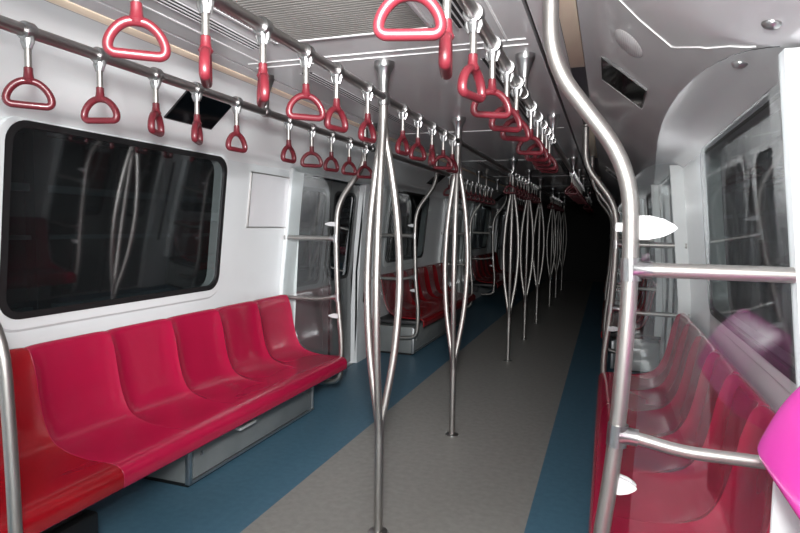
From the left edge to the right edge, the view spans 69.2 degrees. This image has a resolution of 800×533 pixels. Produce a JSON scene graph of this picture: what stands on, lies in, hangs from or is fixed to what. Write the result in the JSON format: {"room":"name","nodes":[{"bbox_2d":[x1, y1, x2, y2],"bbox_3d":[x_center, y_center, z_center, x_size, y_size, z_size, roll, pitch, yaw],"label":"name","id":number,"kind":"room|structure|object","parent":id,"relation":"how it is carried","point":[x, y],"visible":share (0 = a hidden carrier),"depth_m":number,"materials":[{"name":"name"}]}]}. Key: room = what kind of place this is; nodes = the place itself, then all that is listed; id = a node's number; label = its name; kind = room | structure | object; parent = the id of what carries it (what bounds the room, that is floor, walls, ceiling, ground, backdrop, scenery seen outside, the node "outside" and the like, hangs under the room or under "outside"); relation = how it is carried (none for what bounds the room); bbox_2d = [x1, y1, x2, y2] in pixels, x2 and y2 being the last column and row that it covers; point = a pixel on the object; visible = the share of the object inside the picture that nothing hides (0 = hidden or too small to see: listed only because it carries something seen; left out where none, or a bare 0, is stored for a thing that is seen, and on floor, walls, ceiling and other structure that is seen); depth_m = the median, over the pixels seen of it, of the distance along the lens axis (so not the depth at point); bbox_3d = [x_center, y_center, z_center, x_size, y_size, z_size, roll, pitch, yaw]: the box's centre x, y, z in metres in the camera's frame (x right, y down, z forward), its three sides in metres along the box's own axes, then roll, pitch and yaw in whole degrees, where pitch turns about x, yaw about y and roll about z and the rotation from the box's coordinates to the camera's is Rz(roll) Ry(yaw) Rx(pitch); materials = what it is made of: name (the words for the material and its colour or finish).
{"room":"train carriage","nodes":[
{"label":"train carriage","id":0,"kind":"room"},
{"bbox_2d":[0,118,519,365],"bbox_3d":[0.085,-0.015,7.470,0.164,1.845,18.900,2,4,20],"label":"wall","id":1,"kind":"structure","parent":0,"point":[253,256],"depth_m":4.15,"materials":[{"name":"plastic"}]},
{"bbox_2d":[0,116,230,332],"bbox_3d":[-1.442,-0.217,3.109,0.177,0.937,1.584,2,4,20],"label":"window","id":2,"kind":"structure","parent":1,"relation":"in","point":[94,225],"depth_m":2.88,"materials":[{"name":"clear glass"}]},
{"bbox_2d":[0,294,346,532],"bbox_3d":[-1.130,0.647,3.236,0.587,0.680,2.712,2,4,20],"label":"bench","id":3,"kind":"object","parent":1,"relation":"attached to","point":[98,413],"visible":0.99,"depth_m":2.89,"materials":[{"name":"plastic"}]},
{"bbox_2d":[279,127,367,383],"bbox_3d":[-0.593,-0.059,4.466,0.743,1.967,0.060,2,4,20],"label":"screen","id":4,"kind":"object","parent":3,"relation":"attached to","point":[335,238],"visible":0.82,"depth_m":4.45,"materials":[{"name":"metal"}]},
{"bbox_2d":[0,0,532,212],"bbox_3d":[0.445,-1.070,7.273,0.566,0.310,18.900,2,4,20],"label":"panel","id":5,"kind":"object","parent":1,"relation":"attached to","point":[71,78],"visible":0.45,"depth_m":2.75,"materials":[{"name":"plastic"}]},
{"bbox_2d":[164,90,230,129],"bbox_3d":[-1.043,-0.834,3.054,0.182,0.160,0.368,2,4,20],"label":"display","id":6,"kind":"object","parent":5,"relation":"attached to","point":[211,111],"visible":0.59,"depth_m":3.04,"materials":[{"name":"glass"}]},
{"bbox_2d":[246,171,289,227],"bbox_3d":[-0.962,-0.481,4.282,0.049,0.390,0.520,2,4,20],"label":"frame","id":7,"kind":"object","parent":1,"relation":"attached to","point":[268,193],"visible":1,"depth_m":4.25,"materials":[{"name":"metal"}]},
{"bbox_2d":[286,171,369,362],"bbox_3d":[-0.635,0.118,5.424,0.186,1.845,1.670,2,4,20],"label":"door","id":8,"kind":"structure","parent":1,"relation":"in","point":[315,200],"depth_m":5.33,"materials":[{"name":"grey metal"}]},
{"bbox_2d":[382,189,429,267],"bbox_3d":[0.077,-0.492,7.357,0.177,0.937,1.584,2,4,20],"label":"window","id":9,"kind":"structure","parent":1,"relation":"in","point":[409,201],"depth_m":7.30,"materials":[{"name":"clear glass"}]},
{"bbox_2d":[380,263,475,326],"bbox_3d":[0.426,0.366,7.586,0.587,0.680,2.613,2,4,20],"label":"bench","id":10,"kind":"object","parent":1,"relation":"attached to","point":[430,277],"visible":0.72,"depth_m":7.22,"materials":[{"name":"plastic"}]},
{"bbox_2d":[371,160,438,339],"bbox_3d":[0.052,-0.176,6.269,0.743,1.967,0.060,2,4,20],"label":"screen","id":11,"kind":"object","parent":10,"relation":"attached to","point":[413,236],"visible":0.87,"depth_m":6.23,"materials":[{"name":"metal"}]},
{"bbox_2d":[438,178,488,307],"bbox_3d":[0.946,-0.338,8.769,0.743,1.967,0.060,2,4,20],"label":"screen","id":12,"kind":"object","parent":10,"relation":"attached to","point":[486,179],"visible":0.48,"depth_m":8.74,"materials":[{"name":"metal"}]},
{"bbox_2d":[441,200,470,292],"bbox_3d":[0.904,-0.160,9.726,0.186,1.845,1.670,2,4,20],"label":"door","id":13,"kind":"structure","parent":1,"relation":"in","point":[460,209],"depth_m":10.08,"materials":[{"name":"grey metal"}]},
{"bbox_2d":[472,204,490,252],"bbox_3d":[1.590,-0.766,11.586,0.177,0.937,1.584,2,4,20],"label":"window","id":14,"kind":"structure","parent":1,"relation":"in","point":[481,220],"depth_m":11.55,"materials":[{"name":"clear glass"}]},
{"bbox_2d":[469,252,518,290],"bbox_3d":[1.938,0.092,11.815,0.587,0.680,2.613,2,4,20],"label":"bench","id":15,"kind":"object","parent":1,"relation":"attached to","point":[481,269],"visible":0.73,"depth_m":11.38,"materials":[{"name":"plastic"}]},
{"bbox_2d":[470,188,507,294],"bbox_3d":[1.565,-0.450,10.498,0.743,1.967,0.060,2,4,20],"label":"screen","id":16,"kind":"object","parent":15,"relation":"attached to","point":[506,197],"visible":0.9,"depth_m":10.46,"materials":[{"name":"metal"}]},
{"bbox_2d":[492,209,509,288],"bbox_3d":[2.417,-0.434,13.956,0.186,1.845,1.670,2,4,20],"label":"door","id":17,"kind":"structure","parent":1,"relation":"in","point":[501,216],"depth_m":14.06,"materials":[{"name":"grey metal"}]},
{"bbox_2d":[44,0,602,201],"bbox_3d":[1.496,-1.201,6.888,1.680,0.043,18.900,2,4,20],"label":"ceiling","id":18,"kind":"structure","parent":0,"point":[416,81],"depth_m":2.74,"materials":[{"name":"plastic"}]},
{"bbox_2d":[46,0,114,25],"bbox_3d":[-1.081,-0.887,1.999,0.069,0.024,0.248,2,4,20],"label":"recessed light","id":19,"kind":"object","parent":18,"relation":"in","point":[83,11],"depth_m":1.99,"materials":[{"name":"plastic"}]},
{"bbox_2d":[122,27,159,46],"bbox_3d":[-0.990,-0.904,2.256,0.069,0.024,0.222,2,4,20],"label":"recessed light","id":20,"kind":"object","parent":18,"relation":"in","point":[129,30],"depth_m":2.24,"materials":[{"name":"plastic"}]},
{"bbox_2d":[153,0,200,23],"bbox_3d":[-0.722,-0.867,1.964,0.077,0.006,0.224,2,4,20],"label":"ceiling vent","id":21,"kind":"object","parent":18,"relation":"in","point":[181,8],"depth_m":1.95,"materials":[{"name":"metal"}]},
{"bbox_2d":[170,44,198,62],"bbox_3d":[-0.913,-0.917,2.470,0.069,0.024,0.251,2,4,20],"label":"recessed light","id":22,"kind":"object","parent":18,"relation":"in","point":[177,50],"depth_m":2.46,"materials":[{"name":"plastic"}]},
{"bbox_2d":[210,18,258,49],"bbox_3d":[-0.634,-0.883,2.209,0.075,0.006,0.359,2,4,20],"label":"ceiling vent","id":23,"kind":"object","parent":18,"relation":"in","point":[215,25],"depth_m":2.21,"materials":[{"name":"metal"}]},
{"bbox_2d":[212,62,257,85],"bbox_3d":[-0.793,-0.939,2.805,0.069,0.024,0.427,2,4,20],"label":"recessed light","id":24,"kind":"object","parent":18,"relation":"in","point":[216,66],"depth_m":2.79,"materials":[{"name":"plastic"}]},
{"bbox_2d":[0,15,537,205],"bbox_3d":[0.557,-1.051,6.234,0.082,0.200,16.980,2,4,20],"label":"rail","id":25,"kind":"object","parent":18,"relation":"hanging from","point":[7,24],"visible":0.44,"depth_m":2.27,"materials":[{"name":"metal"}]},
{"bbox_2d":[1,20,55,110],"bbox_3d":[-1.078,-0.582,1.682,0.130,0.248,0.056,0,4,-15],"label":"handle","id":26,"kind":"object","parent":25,"relation":"hanging from","point":[27,40],"visible":0.98,"depth_m":1.67,"materials":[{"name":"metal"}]},
{"bbox_2d":[80,47,120,123],"bbox_3d":[-0.993,-0.598,1.920,0.133,0.248,0.039,2,4,11],"label":"handle","id":27,"kind":"object","parent":25,"relation":"hanging from","point":[99,65],"visible":0.96,"depth_m":1.91,"materials":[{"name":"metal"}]},
{"bbox_2d":[147,67,164,136],"bbox_3d":[-0.908,-0.613,2.158,0.059,0.248,0.129,2,4,12],"label":"handle","id":28,"kind":"object","parent":25,"relation":"hanging from","point":[155,114],"visible":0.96,"depth_m":2.15,"materials":[{"name":"plastic"}]},
{"bbox_2d":[190,82,204,144],"bbox_3d":[-0.831,-0.627,2.374,0.059,0.248,0.129,-1,4,-26],"label":"handle","id":29,"kind":"object","parent":25,"relation":"hanging from","point":[196,130],"visible":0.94,"depth_m":2.36,"materials":[{"name":"metal"}]},
{"bbox_2d":[225,96,247,152],"bbox_3d":[-0.740,-0.644,2.628,0.056,0.248,0.134,2,4,20],"label":"handle","id":30,"kind":"object","parent":25,"relation":"hanging from","point":[236,110],"visible":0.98,"depth_m":2.62,"materials":[{"name":"plastic"}]},
{"bbox_2d":[281,115,295,163],"bbox_3d":[-0.587,-0.671,3.056,0.056,0.248,0.134,2,4,20],"label":"handle","id":31,"kind":"object","parent":25,"relation":"hanging from","point":[288,126],"visible":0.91,"depth_m":3.04,"materials":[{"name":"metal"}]},
{"bbox_2d":[300,123,322,167],"bbox_3d":[-0.501,-0.687,3.295,0.130,0.248,0.054,0,4,-11],"label":"handle","id":32,"kind":"object","parent":25,"relation":"hanging from","point":[312,133],"visible":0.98,"depth_m":3.28,"materials":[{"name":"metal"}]},
{"bbox_2d":[323,130,338,171],"bbox_3d":[-0.417,-0.702,3.530,0.056,0.248,0.130,2,4,20],"label":"handle","id":33,"kind":"object","parent":25,"relation":"hanging from","point":[331,140],"visible":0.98,"depth_m":3.52,"materials":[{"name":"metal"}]},
{"bbox_2d":[341,137,356,175],"bbox_3d":[-0.330,-0.718,3.774,0.058,0.248,0.130,3,4,24],"label":"handle","id":34,"kind":"object","parent":25,"relation":"hanging from","point":[349,146],"visible":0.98,"depth_m":3.76,"materials":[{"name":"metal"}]},
{"bbox_2d":[356,142,371,178],"bbox_3d":[-0.243,-0.734,4.019,0.130,0.248,0.058,0,4,-19],"label":"handle","id":35,"kind":"object","parent":25,"relation":"hanging from","point":[364,151],"visible":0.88,"depth_m":4.01,"materials":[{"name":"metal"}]},
{"bbox_2d":[270,87,292,99],"bbox_3d":[-0.653,-0.965,3.197,0.069,0.024,0.283,2,4,20],"label":"recessed light","id":36,"kind":"object","parent":18,"relation":"in","point":[273,90],"depth_m":3.19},
{"bbox_2d":[129,0,507,61],"bbox_3d":[-0.422,-0.835,1.528,1.104,0.004,1.890,2,4,20],"label":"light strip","id":37,"kind":"structure","parent":18,"relation":"attached to","point":[486,1],"depth_m":2.10,"materials":[{"name":"plastic"}]},
{"bbox_2d":[309,72,333,90],"bbox_3d":[-0.385,-0.928,2.907,0.077,0.006,0.363,2,4,20],"label":"ceiling vent","id":38,"kind":"object","parent":18,"relation":"in","point":[320,80],"depth_m":2.90,"materials":[{"name":"metal"}]},
{"bbox_2d":[213,0,432,44],"bbox_3d":[-0.441,-0.825,1.474,0.650,0.014,1.515,2,4,20],"label":"ceiling vent","id":39,"kind":"object","parent":18,"relation":"in","point":[302,20],"visible":0.68,"depth_m":1.98,"materials":[{"name":"metal"}]},
{"bbox_2d":[339,86,364,106],"bbox_3d":[-0.263,-0.950,3.244,0.075,0.006,0.501,2,4,20],"label":"ceiling vent","id":40,"kind":"object","parent":18,"relation":"in","point":[343,92],"depth_m":3.24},
{"bbox_2d":[388,112,422,131],"bbox_3d":[0.020,-1.001,4.034,0.073,0.006,0.757,2,4,20],"label":"ceiling vent","id":41,"kind":"object","parent":18,"relation":"in","point":[390,116],"depth_m":4.02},
{"bbox_2d":[451,0,464,29],"bbox_3d":[0.193,-0.853,1.966,0.061,0.006,0.270,2,4,20],"label":"ceiling vent","id":42,"kind":"object","parent":18,"relation":"in","point":[458,20],"depth_m":1.97,"materials":[{"name":"metal"}]},
{"bbox_2d":[495,61,503,89],"bbox_3d":[0.475,-0.904,2.755,0.061,0.006,0.518,2,4,20],"label":"ceiling vent","id":43,"kind":"object","parent":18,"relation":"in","point":[497,76],"depth_m":2.78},
{"bbox_2d":[519,99,528,123],"bbox_3d":[0.779,-0.959,3.605,0.058,0.006,0.771,2,4,20],"label":"ceiling vent","id":44,"kind":"object","parent":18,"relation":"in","point":[522,110],"depth_m":3.54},
{"bbox_2d":[456,0,593,205],"bbox_3d":[1.734,-1.009,5.816,0.082,0.189,16.980,2,4,20],"label":"rail","id":45,"kind":"object","parent":18,"relation":"hanging from","point":[524,60],"visible":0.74,"depth_m":2.39,"materials":[{"name":"metal"}]},
{"bbox_2d":[373,0,446,40],"bbox_3d":[0.019,-0.531,1.040,0.133,0.248,0.039,2,4,11],"label":"handle","id":46,"kind":"object","parent":45,"relation":"hanging from","point":[411,34],"visible":1,"depth_m":1.04,"materials":[{"name":"plastic"}]},
{"bbox_2d":[438,0,454,79],"bbox_3d":[0.102,-0.546,1.273,0.056,0.248,0.131,2,4,20],"label":"handle","id":47,"kind":"object","parent":45,"relation":"hanging from","point":[445,55],"visible":0.91,"depth_m":1.24,"materials":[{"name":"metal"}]},
{"bbox_2d":[457,2,485,102],"bbox_3d":[0.192,-0.563,1.523,0.056,0.248,0.131,2,4,20],"label":"handle","id":48,"kind":"object","parent":45,"relation":"hanging from","point":[473,27],"visible":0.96,"depth_m":1.51,"materials":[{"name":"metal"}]},
{"bbox_2d":[470,35,511,118],"bbox_3d":[0.282,-0.579,1.777,0.132,0.248,0.047,1,4,1],"label":"handle","id":49,"kind":"object","parent":45,"relation":"hanging from","point":[491,55],"visible":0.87,"depth_m":1.77,"materials":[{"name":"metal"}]},
{"bbox_2d":[488,59,522,132],"bbox_3d":[0.373,-0.596,2.030,0.131,0.248,0.052,0,4,-7],"label":"handle","id":50,"kind":"object","parent":45,"relation":"hanging from","point":[506,77],"visible":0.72,"depth_m":2.02,"materials":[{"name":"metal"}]},
{"bbox_2d":[500,76,530,141],"bbox_3d":[0.451,-0.610,2.247,0.131,0.248,0.052,0,4,-7],"label":"handle","id":51,"kind":"object","parent":45,"relation":"hanging from","point":[516,92],"visible":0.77,"depth_m":2.24,"materials":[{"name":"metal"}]},
{"bbox_2d":[516,100,543,155],"bbox_3d":[0.602,-0.637,2.670,0.132,0.248,0.045,1,4,4],"label":"handle","id":52,"kind":"object","parent":45,"relation":"hanging from","point":[531,114],"visible":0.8,"depth_m":2.66,"materials":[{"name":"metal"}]},
{"bbox_2d":[524,112,548,161],"bbox_3d":[0.693,-0.653,2.923,0.131,0.248,0.050,1,4,-3],"label":"handle","id":53,"kind":"object","parent":45,"relation":"hanging from","point":[537,123],"visible":0.73,"depth_m":2.91,"materials":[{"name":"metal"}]},
{"bbox_2d":[532,120,551,166],"bbox_3d":[0.770,-0.667,3.139,0.130,0.248,0.056,0,4,-15],"label":"handle","id":54,"kind":"object","parent":45,"relation":"hanging from","point":[543,131],"visible":0.54,"depth_m":3.13,"materials":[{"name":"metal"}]},
{"bbox_2d":[534,127,556,169],"bbox_3d":[0.844,-0.681,3.346,0.133,0.248,0.043,1,4,8],"label":"handle","id":55,"kind":"object","parent":45,"relation":"hanging from","point":[547,137],"visible":0.63,"depth_m":3.34,"materials":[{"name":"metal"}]},
{"bbox_2d":[539,132,558,172],"bbox_3d":[0.908,-0.692,3.525,0.131,0.248,0.052,0,4,-7],"label":"handle","id":56,"kind":"object","parent":45,"relation":"hanging from","point":[550,142],"visible":0.41,"depth_m":3.51,"materials":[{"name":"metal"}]},
{"bbox_2d":[564,170,577,194],"bbox_3d":[1.701,-0.836,5.743,0.134,0.248,0.038,2,4,20],"label":"handle","id":57,"kind":"object","parent":45,"relation":"hanging from","point":[570,174],"visible":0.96,"depth_m":5.73,"materials":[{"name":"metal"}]},
{"bbox_2d":[559,0,584,67],"bbox_3d":[0.513,-0.849,1.804,0.061,0.024,1.660,2,4,20],"label":"recessed light","id":58,"kind":"object","parent":18,"relation":"in","point":[568,10],"visible":1,"depth_m":2.12,"materials":[{"name":"plastic"}]},
{"bbox_2d":[571,67,599,176],"bbox_3d":[1.775,-1.081,5.333,0.061,0.016,5.846,2,4,20],"label":"filler panel","id":59,"kind":"object","parent":18,"relation":"attached to","point":[579,73],"visible":0.29,"depth_m":2.86,"materials":[{"name":"plastic"}]},
{"bbox_2d":[589,128,597,157],"bbox_3d":[1.641,-1.053,4.958,0.061,0.024,1.950,2,4,20],"label":"recessed light","id":60,"kind":"object","parent":18,"relation":"in","point":[592,143],"visible":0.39,"depth_m":4.95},
{"bbox_2d":[86,278,640,532],"bbox_3d":[1.462,0.977,7.041,3.000,0.030,18.900,2,4,20],"label":"floor","id":61,"kind":"structure","parent":0,"point":[520,459],"depth_m":3.71,"materials":[{"name":"grey plastic"}]},
{"bbox_2d":[0,323,22,532],"bbox_3d":[-1.517,0.599,1.964,0.647,1.344,0.072,2,4,20],"label":"grab rail","id":62,"kind":"object","parent":61,"relation":"on","point":[7,397],"visible":1,"depth_m":1.86,"materials":[{"name":"metal"}]},
{"bbox_2d":[42,509,97,532],"bbox_3d":[-1.542,1.149,2.397,0.340,0.185,0.410,2,4,20],"label":"heater","id":63,"kind":"object","parent":61,"relation":"on","point":[85,521],"visible":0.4,"depth_m":2.45,"materials":[{"name":"black metal"}]},
{"bbox_2d":[143,387,313,486],"bbox_3d":[-1.007,0.995,3.797,0.460,0.312,1.404,2,4,20],"label":"equipment box","id":64,"kind":"object","parent":61,"relation":"on","point":[196,465],"visible":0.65,"depth_m":3.45,"materials":[{"name":"grey metal"}]},
{"bbox_2d":[364,59,402,532],"bbox_3d":[-0.067,0.169,2.646,0.167,2.150,0.187,-1,4,-19],"label":"pole","id":65,"kind":"object","parent":61,"relation":"on","point":[384,68],"visible":0.99,"depth_m":2.63,"materials":[{"name":"metal"}]},
{"bbox_2d":[374,59,394,92],"bbox_3d":[-0.071,-0.838,2.567,0.092,0.130,0.092,2,4,20],"label":"socket","id":66,"kind":"object","parent":65,"relation":"attached to","point":[384,68],"depth_m":2.54,"materials":[{"name":"metal"}]},
{"bbox_2d":[214,0,566,205],"bbox_3d":[1.161,-0.972,6.023,0.037,0.037,16.980,2,4,20],"label":"rail","id":67,"kind":"object","parent":65,"relation":"attached to","point":[229,7],"visible":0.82,"depth_m":2.01,"materials":[{"name":"metal"}]},
{"bbox_2d":[102,0,170,61],"bbox_3d":[-0.558,-0.564,1.227,0.131,0.248,0.052,0,4,-7],"label":"handle","id":68,"kind":"object","parent":67,"relation":"hanging from","point":[136,18],"visible":1,"depth_m":1.22,"materials":[{"name":"plastic"}]},
{"bbox_2d":[196,0,216,88],"bbox_3d":[-0.482,-0.577,1.438,0.058,0.248,0.130,-2,5,-32],"label":"handle","id":69,"kind":"object","parent":67,"relation":"hanging from","point":[205,7],"visible":1,"depth_m":1.43,"materials":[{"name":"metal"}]},
{"bbox_2d":[253,16,273,107],"bbox_3d":[-0.397,-0.593,1.678,0.057,0.248,0.130,-2,5,-34],"label":"handle","id":70,"kind":"object","parent":67,"relation":"hanging from","point":[263,37],"visible":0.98,"depth_m":1.66,"materials":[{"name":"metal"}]},
{"bbox_2d":[286,43,325,121],"bbox_3d":[-0.311,-0.608,1.918,0.131,0.248,0.053,0,4,-8],"label":"handle","id":71,"kind":"object","parent":67,"relation":"hanging from","point":[306,61],"visible":0.99,"depth_m":1.91,"materials":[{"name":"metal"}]},
{"bbox_2d":[324,62,347,132],"bbox_3d":[-0.234,-0.622,2.134,0.056,0.248,0.132,2,4,20],"label":"handle","id":72,"kind":"object","parent":67,"relation":"hanging from","point":[336,79],"visible":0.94,"depth_m":2.12,"materials":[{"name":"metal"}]},
{"bbox_2d":[358,81,376,143],"bbox_3d":[-0.134,-0.640,2.411,0.056,0.248,0.134,2,4,20],"label":"handle","id":73,"kind":"object","parent":67,"relation":"hanging from","point":[367,96],"visible":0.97,"depth_m":2.40,"materials":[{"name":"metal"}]},
{"bbox_2d":[395,103,409,155],"bbox_3d":[0.014,-0.667,2.825,0.056,0.248,0.134,2,4,20],"label":"handle","id":74,"kind":"object","parent":67,"relation":"hanging from","point":[402,116],"visible":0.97,"depth_m":2.81,"materials":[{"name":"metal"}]},
{"bbox_2d":[409,113,425,160],"bbox_3d":[0.094,-0.681,3.050,0.058,0.248,0.130,3,4,24],"label":"handle","id":75,"kind":"object","parent":67,"relation":"hanging from","point":[417,124],"visible":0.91,"depth_m":3.04,"materials":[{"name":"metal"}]},
{"bbox_2d":[427,121,437,165],"bbox_3d":[0.182,-0.697,3.295,0.059,0.248,0.129,2,4,12],"label":"handle","id":76,"kind":"object","parent":67,"relation":"hanging from","point":[431,157],"visible":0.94,"depth_m":3.28,"materials":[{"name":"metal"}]},
{"bbox_2d":[432,128,452,169],"bbox_3d":[0.262,-0.712,3.520,0.131,0.248,0.050,1,4,-3],"label":"handle","id":77,"kind":"object","parent":67,"relation":"hanging from","point":[443,138],"visible":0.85,"depth_m":3.51,"materials":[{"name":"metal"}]},
{"bbox_2d":[446,134,457,173],"bbox_3d":[0.336,-0.725,3.727,0.056,0.248,0.130,2,4,20],"label":"handle","id":78,"kind":"object","parent":67,"relation":"hanging from","point":[452,144],"visible":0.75,"depth_m":3.72,"materials":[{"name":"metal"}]},
{"bbox_2d":[503,169,516,193],"bbox_3d":[1.129,-0.869,5.945,0.134,0.248,0.038,2,4,20],"label":"handle","id":79,"kind":"object","parent":67,"relation":"hanging from","point":[511,174],"visible":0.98,"depth_m":5.93,"materials":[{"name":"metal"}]},
{"bbox_2d":[380,307,461,354],"bbox_3d":[0.346,0.750,7.585,0.457,0.312,2.404,2,4,20],"label":"equipment box","id":80,"kind":"object","parent":61,"relation":"on","point":[426,335],"visible":0.53,"depth_m":6.53,"materials":[{"name":"grey metal"}]},
{"bbox_2d":[443,117,469,436],"bbox_3d":[0.394,0.086,3.933,0.167,2.150,0.187,-1,4,-19],"label":"pole","id":81,"kind":"object","parent":61,"relation":"on","point":[457,179],"visible":0.97,"depth_m":3.92,"materials":[{"name":"metal"}]},
{"bbox_2d":[452,117,465,137],"bbox_3d":[0.390,-0.921,3.855,0.092,0.130,0.092,2,4,20],"label":"bracket","id":82,"kind":"object","parent":81,"relation":"attached to","point":[458,122],"depth_m":3.83,"materials":[{"name":"metal"}]},
{"bbox_2d":[502,158,519,361],"bbox_3d":[1.197,-0.060,6.180,0.167,2.150,0.187,-1,4,-19],"label":"pole","id":83,"kind":"object","parent":61,"relation":"on","point":[512,200],"visible":0.94,"depth_m":6.17,"materials":[{"name":"metal"}]},
{"bbox_2d":[509,158,517,170],"bbox_3d":[1.193,-1.067,6.101,0.092,0.130,0.092,2,4,20],"label":"bracket","id":84,"kind":"object","parent":83,"relation":"attached to","point":[513,161],"depth_m":6.08,"materials":[{"name":"metal"}]},
{"bbox_2d":[519,170,533,339],"bbox_3d":[1.634,-0.139,7.402,0.167,2.150,0.187,-1,4,-19],"label":"pole","id":85,"kind":"object","parent":61,"relation":"on","point":[528,205],"visible":0.91,"depth_m":7.39,"materials":[{"name":"metal"}]},
{"bbox_2d":[533,179,544,323],"bbox_3d":[2.088,-0.221,8.670,0.167,2.150,0.187,-1,4,-19],"label":"pole","id":86,"kind":"object","parent":61,"relation":"on","point":[539,206],"visible":0.94,"depth_m":8.65,"materials":[{"name":"metal"}]},
{"bbox_2d":[546,188,556,305],"bbox_3d":[2.794,-0.348,10.644,0.167,2.150,0.187,-1,4,-19],"label":"pole","id":87,"kind":"object","parent":61,"relation":"on","point":[552,211],"visible":0.9,"depth_m":10.64,"materials":[{"name":"metal"}]},
{"bbox_2d":[553,193,561,297],"bbox_3d":[3.248,-0.431,11.913,0.167,2.150,0.187,-1,4,-19],"label":"pole","id":88,"kind":"object","parent":61,"relation":"on","point":[556,265],"visible":0.81,"depth_m":11.90,"materials":[{"name":"metal"}]},
{"bbox_2d":[559,197,566,289],"bbox_3d":[3.785,-0.528,13.416,0.167,2.150,0.187,-1,4,-19],"label":"pole","id":89,"kind":"object","parent":61,"relation":"on","point":[563,217],"visible":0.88,"depth_m":13.39,"materials":[{"name":"metal"}]},
{"bbox_2d":[610,337,659,372],"bbox_3d":[2.730,0.836,6.882,0.457,0.312,2.334,2,4,20],"label":"equipment box","id":90,"kind":"object","parent":61,"relation":"on","point":[650,349],"visible":0.48,"depth_m":5.78,"materials":[{"name":"grey metal"}]},
{"bbox_2d":[543,0,799,532],"bbox_3d":[0.709,0.251,1.508,0.743,2.130,0.060,2,4,20],"label":"handrail","id":91,"kind":"object","parent":61,"relation":"on","point":[634,227],"visible":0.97,"depth_m":1.50,"materials":[{"name":"metal"}]},
{"bbox_2d":[757,386,799,519],"bbox_3d":[0.598,0.790,1.044,0.528,1.157,0.712,2,4,20],"label":"seat","id":92,"kind":"object","parent":61,"relation":"on","point":[778,449],"visible":1,"depth_m":1.17,"materials":[{"name":"plastic"}]},
{"bbox_2d":[515,201,621,281],"bbox_3d":[4.664,-0.712,15.868,3.200,2.200,0.050,2,4,20],"label":"wall","id":93,"kind":"structure","parent":0,"point":[588,234],"depth_m":15.78,"materials":[{"name":"black"}]},
{"bbox_2d":[639,155,790,411],"bbox_3d":[2.868,0.098,6.482,0.164,1.845,18.900,2,4,20],"label":"wall","id":94,"kind":"structure","parent":0,"point":[765,385],"depth_m":3.35,"materials":[{"name":"plastic"}]},
{"bbox_2d":[601,278,660,339],"bbox_3d":[2.722,0.446,6.950,0.557,0.680,2.613,2,4,20],"label":"bench","id":95,"kind":"object","parent":94,"relation":"attached to","point":[649,296],"visible":0.47,"depth_m":6.08,"materials":[{"name":"plastic"}]},
{"bbox_2d":[595,186,646,299],"bbox_3d":[3.100,-0.263,8.184,0.743,1.967,0.060,2,4,20],"label":"screen","id":96,"kind":"object","parent":95,"relation":"attached to","point":[641,201],"visible":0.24,"depth_m":8.20,"materials":[{"name":"metal"}]},
{"bbox_2d":[589,155,663,353],"bbox_3d":[2.206,-0.102,5.684,0.743,1.967,0.060,2,4,20],"label":"screen","id":97,"kind":"object","parent":95,"relation":"attached to","point":[654,196],"visible":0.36,"depth_m":5.61,"materials":[{"name":"metal"}]},
{"bbox_2d":[646,192,654,262],"bbox_3d":[2.863,-0.385,6.447,0.177,0.937,1.774,2,4,20],"label":"window","id":98,"kind":"structure","parent":94,"relation":"in","point":[648,197],"depth_m":6.94,"materials":[{"name":"clear glass"}]},
{"bbox_2d":[658,176,676,361],"bbox_3d":[2.228,0.211,4.723,0.186,1.845,1.670,2,4,20],"label":"door","id":99,"kind":"structure","parent":94,"relation":"in","point":[660,186],"depth_m":5.24,"materials":[{"name":"grey metal"}]},
{"bbox_2d":[588,313,775,532],"bbox_3d":[1.226,0.717,2.768,0.557,0.680,2.613,2,4,20],"label":"bench","id":100,"kind":"object","parent":94,"relation":"attached to","point":[695,396],"visible":0.85,"depth_m":2.27,"materials":[{"name":"plastic"}]},
{"bbox_2d":[582,124,690,373],"bbox_3d":[1.605,0.007,4.002,0.743,1.967,0.060,2,4,20],"label":"screen","id":101,"kind":"object","parent":100,"relation":"attached to","point":[680,245],"visible":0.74,"depth_m":3.94,"materials":[{"name":"metal"}]},
{"bbox_2d":[580,0,799,211],"bbox_3d":[2.541,-0.986,6.529,0.566,0.310,18.900,2,4,20],"label":"panel","id":102,"kind":"object","parent":94,"relation":"attached to","point":[719,94],"visible":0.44,"depth_m":1.90,"materials":[{"name":"plastic"}]},
{"bbox_2d":[601,56,647,108],"bbox_3d":[0.979,-0.801,2.543,0.188,0.158,0.384,2,4,20],"label":"display","id":103,"kind":"object","parent":102,"relation":"attached to","point":[612,74],"visible":1,"depth_m":2.51,"materials":[{"name":"glass"}]},
{"bbox_2d":[615,29,642,57],"bbox_3d":[0.787,-0.768,1.999,0.093,0.082,0.210,2,4,20],"label":"ceiling speaker","id":104,"kind":"object","parent":102,"relation":"attached to","point":[624,39],"visible":1,"depth_m":1.98},
{"bbox_2d":[619,0,755,48],"bbox_3d":[0.622,-0.659,1.232,0.335,0.259,1.030,3,4,22],"label":"seam","id":105,"kind":"structure","parent":102,"relation":"attached to","point":[619,0],"depth_m":1.65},
{"bbox_2d":[731,61,747,68],"bbox_3d":[0.925,-0.548,1.581,0.039,0.018,0.040,2,4,20],"label":"stud","id":106,"kind":"object","parent":102,"relation":"attached to","point":[736,64],"visible":1,"depth_m":1.57,"materials":[{"name":"metal"}]},
{"bbox_2d":[761,20,781,29],"bbox_3d":[0.814,-0.528,1.271,0.039,0.018,0.040,2,4,20],"label":"stud","id":107,"kind":"object","parent":102,"relation":"attached to","point":[767,24],"visible":1,"depth_m":1.26,"materials":[{"name":"metal"}]},
{"bbox_2d":[700,81,795,393],"bbox_3d":[1.367,-0.114,2.265,0.177,0.937,1.774,2,4,20],"label":"window","id":108,"kind":"structure","parent":94,"relation":"in","point":[742,172],"depth_m":2.08,"materials":[{"name":"clear glass"}]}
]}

